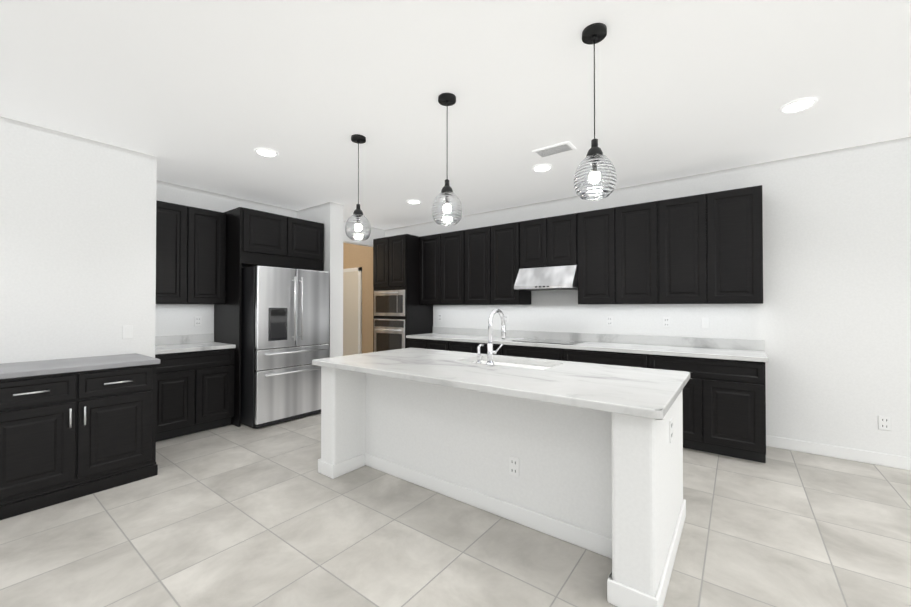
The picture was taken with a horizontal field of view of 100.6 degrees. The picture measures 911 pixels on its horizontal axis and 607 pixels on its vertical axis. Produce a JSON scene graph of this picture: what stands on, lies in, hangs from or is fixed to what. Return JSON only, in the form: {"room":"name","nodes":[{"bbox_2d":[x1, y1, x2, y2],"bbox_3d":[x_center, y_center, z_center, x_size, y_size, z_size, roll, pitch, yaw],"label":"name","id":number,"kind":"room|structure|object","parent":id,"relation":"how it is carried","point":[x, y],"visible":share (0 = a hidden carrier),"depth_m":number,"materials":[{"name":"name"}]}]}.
{"room":"kitchen","nodes":[
{"label":"kitchen","id":0,"kind":"room"},
{"bbox_2d":[297,202,342,357],"bbox_3d":[-1.924,0.018,5.341,0.800,2.740,0.210,0,-1,37],"label":"wall","id":1,"kind":"structure","parent":0,"point":[329,215],"depth_m":5.10,"materials":[{"name":"paint"}]},
{"bbox_2d":[343,243,372,355],"bbox_3d":[-1.953,0.038,7.338,1.400,2.740,0.035,0,-1,37],"label":"wall","id":2,"kind":"structure","parent":0,"point":[357,299],"depth_m":7.25,"materials":[{"name":"paint"}]},
{"bbox_2d":[0,412,910,606],"bbox_3d":[0.852,1.381,-0.477,17.600,0.100,9.570,0,-1,37],"label":"floor","id":3,"kind":"structure","parent":0,"point":[231,515],"depth_m":2.16,"materials":[{"name":"tile"}]},
{"bbox_2d":[0,353,159,519],"bbox_3d":[-3.510,0.894,1.979,0.670,0.922,3.040,0,-1,37],"label":"base cabinet","id":4,"kind":"object","parent":3,"relation":"on","point":[72,428],"visible":1,"depth_m":2.64,"materials":[{"name":"black wood"}]},
{"bbox_2d":[155,334,235,441],"bbox_3d":[-2.947,0.869,4.120,0.605,1.015,0.780,0,-1,37],"label":"run of base cabinets in the recess","id":5,"kind":"object","parent":3,"relation":"on","point":[195,378],"visible":0.79,"depth_m":3.97,"materials":[{"name":"black wood"}]},
{"bbox_2d":[214,207,323,426],"bbox_3d":[-2.354,0.154,4.843,0.695,2.460,1.070,0,-1,37],"label":"surround","id":6,"kind":"object","parent":3,"relation":"on","point":[257,238],"visible":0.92,"depth_m":4.42,"materials":[{"name":"black wood"}]},
{"bbox_2d":[241,266,328,427],"bbox_3d":[-2.214,0.487,4.709,0.966,1.790,0.908,0,-1,37],"label":"refrigerator","id":7,"kind":"object","parent":3,"relation":"on","point":[284,327],"visible":0.85,"depth_m":4.32,"materials":[{"name":"silver metal"}]},
{"bbox_2d":[373,234,432,351],"bbox_3d":[-0.865,0.176,6.117,0.745,2.440,0.676,0,-1,37],"label":"tall cabinet","id":8,"kind":"object","parent":3,"relation":"on","point":[400,312],"visible":0.69,"depth_m":5.85,"materials":[{"name":"black wood"}]},
{"bbox_2d":[407,339,425,348],"bbox_3d":[-0.388,0.955,5.784,0.401,0.875,0.625,0,-1,37],"label":"base cabinet","id":9,"kind":"object","parent":3,"relation":"on","point":[413,343],"depth_m":5.54,"materials":[{"name":"black wood"}]},
{"bbox_2d":[426,339,449,350],"bbox_3d":[-0.067,0.953,5.544,0.401,0.875,0.625,0,-1,37],"label":"base cabinet","id":10,"kind":"object","parent":3,"relation":"on","point":[437,344],"depth_m":5.29,"materials":[{"name":"black wood"}]},
{"bbox_2d":[450,339,473,352],"bbox_3d":[0.261,0.950,5.298,0.420,0.875,0.625,0,-1,37],"label":"base cabinet","id":11,"kind":"object","parent":3,"relation":"on","point":[460,345],"depth_m":5.06,"materials":[{"name":"black wood"}]},
{"bbox_2d":[474,343,501,354],"bbox_3d":[0.598,0.948,5.046,0.420,0.875,0.625,0,-1,37],"label":"base cabinet","id":12,"kind":"object","parent":3,"relation":"on","point":[483,349],"depth_m":4.82,"materials":[{"name":"black wood"}]},
{"bbox_2d":[316,365,685,606],"bbox_3d":[0.180,0.926,2.744,2.458,0.875,1.044,0,-1,37],"label":"kitchen island","id":13,"kind":"object","parent":3,"relation":"on","point":[588,456],"depth_m":2.29,"materials":[{"name":"paint"}]},
{"bbox_2d":[312,349,691,420],"bbox_3d":[0.186,0.467,2.740,2.518,0.040,1.162,0,-1,37],"label":"island countertop","id":14,"kind":"structure","parent":13,"relation":"on","point":[650,394],"depth_m":2.26,"materials":[{"name":"white stone"}]},
{"bbox_2d":[476,309,505,364],"bbox_3d":[0.293,0.243,2.789,0.234,0.410,0.238,0,-1,37],"label":"faucet","id":15,"kind":"object","parent":14,"relation":"on","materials":[{"name":"silver metal"}]},
{"bbox_2d":[480,357,547,368],"bbox_3d":[0.408,0.595,2.910,0.764,0.236,0.414,0,-1,37],"label":"sink","id":16,"kind":"object","parent":14,"relation":"in","point":[527,364],"depth_m":3.04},
{"bbox_2d":[502,343,561,360],"bbox_3d":[1.074,0.944,4.690,0.770,0.875,0.625,0,-1,37],"label":"base cabinet","id":17,"kind":"object","parent":3,"relation":"on","point":[508,349],"depth_m":4.45,"materials":[{"name":"black wood"}]},
{"bbox_2d":[562,347,649,367],"bbox_3d":[1.726,0.939,4.202,0.859,0.875,0.625,0,-1,37],"label":"base cabinet","id":18,"kind":"object","parent":3,"relation":"on","point":[641,359],"depth_m":3.93,"materials":[{"name":"black wood"}]},
{"bbox_2d":[650,355,765,462],"bbox_3d":[2.427,0.934,3.678,0.890,0.875,0.625,0,-1,37],"label":"base cabinet","id":19,"kind":"object","parent":3,"relation":"on","point":[724,399],"depth_m":3.35,"materials":[{"name":"black wood"}]},
{"bbox_2d":[406,331,768,361],"bbox_3d":[1.123,0.486,4.653,4.182,0.039,0.634,0,-1,37],"label":"countertop","id":20,"kind":"structure","parent":19,"relation":"on","point":[714,352],"depth_m":3.95,"materials":[{"name":"white stone"}]},
{"bbox_2d":[512,338,586,344],"bbox_3d":[1.147,0.462,4.650,0.770,0.008,0.480,0,-1,37],"label":"glass cooktop","id":21,"kind":"object","parent":20,"relation":"in","point":[554,341],"visible":1,"depth_m":4.57,"materials":[{"name":"grey glass"}]},
{"bbox_2d":[0,116,910,457],"bbox_3d":[0.932,-0.040,-0.523,17.800,2.740,9.570,0,-1,37],"label":"wall","id":22,"kind":"structure","parent":0,"point":[828,320],"depth_m":3.34,"materials":[{"name":"paint"}]},
{"bbox_2d":[122,325,132,338],"bbox_3d":[-2.907,0.254,3.351,0.007,0.116,0.072,0,-1,37],"label":"electrical outlet","id":23,"kind":"object","parent":22,"relation":"attached to","point":[127,332],"depth_m":3.35,"materials":[{"name":"white plastic"}]},
{"bbox_2d":[156,200,225,303],"bbox_3d":[-3.049,-0.528,4.210,0.350,1.070,0.780,0,-1,37],"label":"upper cabinet","id":24,"kind":"object","parent":22,"relation":"attached to","point":[190,255],"visible":0.75,"depth_m":4.12,"materials":[{"name":"black wood"}]},
{"bbox_2d":[194,316,201,325],"bbox_3d":[-3.056,0.211,4.487,0.007,0.116,0.072,0,-1,37],"label":"electrical outlet","id":25,"kind":"object","parent":22,"relation":"attached to","point":[198,319],"depth_m":4.49,"materials":[{"name":"white plastic"}]},
{"bbox_2d":[419,234,438,304],"bbox_3d":[-0.292,-0.511,5.899,0.434,1.070,0.350,0,-1,37],"label":"upper cabinet","id":26,"kind":"object","parent":22,"relation":"attached to","point":[429,244],"depth_m":5.76,"materials":[{"name":"black wood"}]},
{"bbox_2d":[439,230,462,304],"bbox_3d":[0.055,-0.514,5.639,0.434,1.070,0.350,0,-1,37],"label":"upper cabinet","id":27,"kind":"object","parent":22,"relation":"attached to","point":[450,243],"depth_m":5.51,"materials":[{"name":"black wood"}]},
{"bbox_2d":[463,226,490,304],"bbox_3d":[0.403,-0.516,5.379,0.434,1.070,0.350,0,-1,37],"label":"upper cabinet","id":28,"kind":"object","parent":22,"relation":"attached to","point":[476,241],"depth_m":5.24,"materials":[{"name":"black wood"}]},
{"bbox_2d":[491,222,530,304],"bbox_3d":[0.750,-0.519,5.119,0.434,1.070,0.350,0,-1,37],"label":"upper cabinet","id":29,"kind":"object","parent":22,"relation":"attached to","point":[504,237],"depth_m":4.98,"materials":[{"name":"black wood"}]},
{"bbox_2d":[519,218,546,268],"bbox_3d":[1.074,-0.751,4.880,0.372,0.610,0.350,0,-1,37],"label":"upper cabinet","id":30,"kind":"object","parent":22,"relation":"attached to","point":[532,233],"depth_m":4.74,"materials":[{"name":"black wood"}]},
{"bbox_2d":[514,265,577,290],"bbox_3d":[1.177,-0.310,4.702,0.740,0.272,0.503,0,-1,37],"label":"range hood","id":31,"kind":"object","parent":22,"relation":"attached to","point":[550,278],"visible":0.94,"depth_m":4.53,"materials":[{"name":"silver metal"}]},
{"bbox_2d":[547,213,578,266],"bbox_3d":[1.371,-0.753,4.657,0.372,0.610,0.350,0,-1,37],"label":"upper cabinet","id":32,"kind":"object","parent":22,"relation":"attached to","point":[562,230],"depth_m":4.51,"materials":[{"name":"black wood"}]},
{"bbox_2d":[578,207,614,303],"bbox_3d":[1.689,-0.526,4.417,0.420,1.070,0.350,0,-1,37],"label":"upper cabinet","id":33,"kind":"object","parent":22,"relation":"attached to","point":[596,267],"depth_m":4.27,"materials":[{"name":"black wood"}]},
{"bbox_2d":[434,327,764,350],"bbox_3d":[1.307,0.419,4.899,4.182,0.099,0.020,0,-1,37],"label":"backsplash","id":34,"kind":"structure","parent":22,"relation":"attached to","point":[663,341],"depth_m":4.40,"materials":[{"name":"white stone"}]},
{"bbox_2d":[607,316,612,325],"bbox_3d":[1.843,0.210,4.515,0.072,0.116,0.007,0,-1,37],"label":"outlet","id":35,"kind":"object","parent":22,"relation":"attached to","point":[609,318],"depth_m":4.51,"materials":[{"name":"white plastic"}]},
{"bbox_2d":[615,201,658,303],"bbox_3d":[2.026,-0.528,4.165,0.420,1.070,0.350,0,-1,37],"label":"upper cabinet","id":36,"kind":"object","parent":22,"relation":"attached to","point":[636,225],"depth_m":4.02,"materials":[{"name":"black wood"}]},
{"bbox_2d":[663,317,669,327],"bbox_3d":[2.320,0.207,4.158,0.072,0.116,0.007,0,-1,37],"label":"outlet","id":37,"kind":"object","parent":22,"relation":"attached to","point":[666,320],"depth_m":4.16,"materials":[{"name":"white plastic"}]},
{"bbox_2d":[659,193,710,303],"bbox_3d":[2.362,-0.531,3.914,0.420,1.070,0.350,0,-1,37],"label":"upper cabinet","id":38,"kind":"object","parent":22,"relation":"attached to","point":[706,248],"depth_m":3.77,"materials":[{"name":"black wood"}]},
{"bbox_2d":[707,185,762,303],"bbox_3d":[2.698,-0.533,3.662,0.420,1.070,0.350,0,-1,37],"label":"upper cabinet","id":39,"kind":"object","parent":22,"relation":"attached to","point":[735,216],"depth_m":3.52,"materials":[{"name":"black wood"}]},
{"bbox_2d":[766,435,910,470],"bbox_3d":[1.253,1.274,-0.901,16.450,0.105,9.370,0,-1,37],"label":"baseboard","id":40,"kind":"structure","parent":22,"relation":"attached to","point":[880,459],"depth_m":3.33,"materials":[{"name":"white"}]},
{"bbox_2d":[878,416,890,430],"bbox_3d":[3.613,1.007,3.183,0.072,0.116,0.007,0,-1,37],"label":"outlet","id":41,"kind":"object","parent":22,"relation":"attached to","point":[884,422],"depth_m":3.18,"materials":[{"name":"white plastic"}]},
{"bbox_2d":[0,0,910,229],"bbox_3d":[0.852,-1.459,-0.449,17.600,0.100,9.570,0,-1,37],"label":"ceiling","id":42,"kind":"structure","parent":0,"point":[208,95],"depth_m":2.43,"materials":[{"name":"paint"}]},
{"bbox_2d":[254,147,278,157],"bbox_3d":[-1.709,-1.367,3.421,0.184,0.021,0.184,0,-1,37],"label":"recessed light","id":43,"kind":"object","parent":42,"relation":"in","point":[265,152],"depth_m":3.42,"materials":[{"name":"white"}]},
{"bbox_2d":[345,134,370,240],"bbox_3d":[-0.803,-0.949,3.126,0.208,0.850,0.208,0,-1,37],"label":"pendant light","id":44,"kind":"object","parent":42,"relation":"hanging from","point":[357,215],"visible":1,"depth_m":3.09,"materials":[{"name":"black metal"}]},
{"bbox_2d":[406,199,420,203],"bbox_3d":[-0.553,-1.351,5.016,0.184,0.021,0.184,0,-1,37],"label":"recessed light","id":45,"kind":"object","parent":42,"relation":"in","point":[412,201],"depth_m":5.00,"materials":[{"name":"white plastic"}]},
{"bbox_2d":[432,93,462,225],"bbox_3d":[-0.056,-0.954,2.530,0.208,0.850,0.208,0,-1,37],"label":"pendant light","id":46,"kind":"object","parent":42,"relation":"hanging from","point":[447,100],"visible":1,"depth_m":2.49,"materials":[{"name":"black metal"}]},
{"bbox_2d":[532,164,551,171],"bbox_3d":[0.872,-1.363,3.800,0.184,0.021,0.184,0,-1,37],"label":"recessed light","id":47,"kind":"object","parent":42,"relation":"in","point":[541,167],"depth_m":3.79,"materials":[{"name":"white"}]},
{"bbox_2d":[532,141,575,157],"bbox_3d":[0.875,-1.363,3.361,0.340,0.015,0.180,0,-1,37],"label":"ceiling vent","id":48,"kind":"object","parent":42,"relation":"in","point":[555,149],"visible":1,"depth_m":3.34,"materials":[{"name":"white metal"}]},
{"bbox_2d":[573,23,616,200],"bbox_3d":[0.706,-0.961,1.922,0.208,0.850,0.208,0,-1,37],"label":"pendant light","id":49,"kind":"object","parent":42,"relation":"hanging from","point":[594,33],"visible":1,"depth_m":1.89,"materials":[{"name":"black metal"}]},
{"bbox_2d":[779,97,817,113],"bbox_3d":[2.378,-1.374,2.624,0.184,0.021,0.184,0,-1,37],"label":"recessed light","id":50,"kind":"object","parent":42,"relation":"in","point":[798,105],"depth_m":2.62,"materials":[{"name":"white plastic"}]}
]}

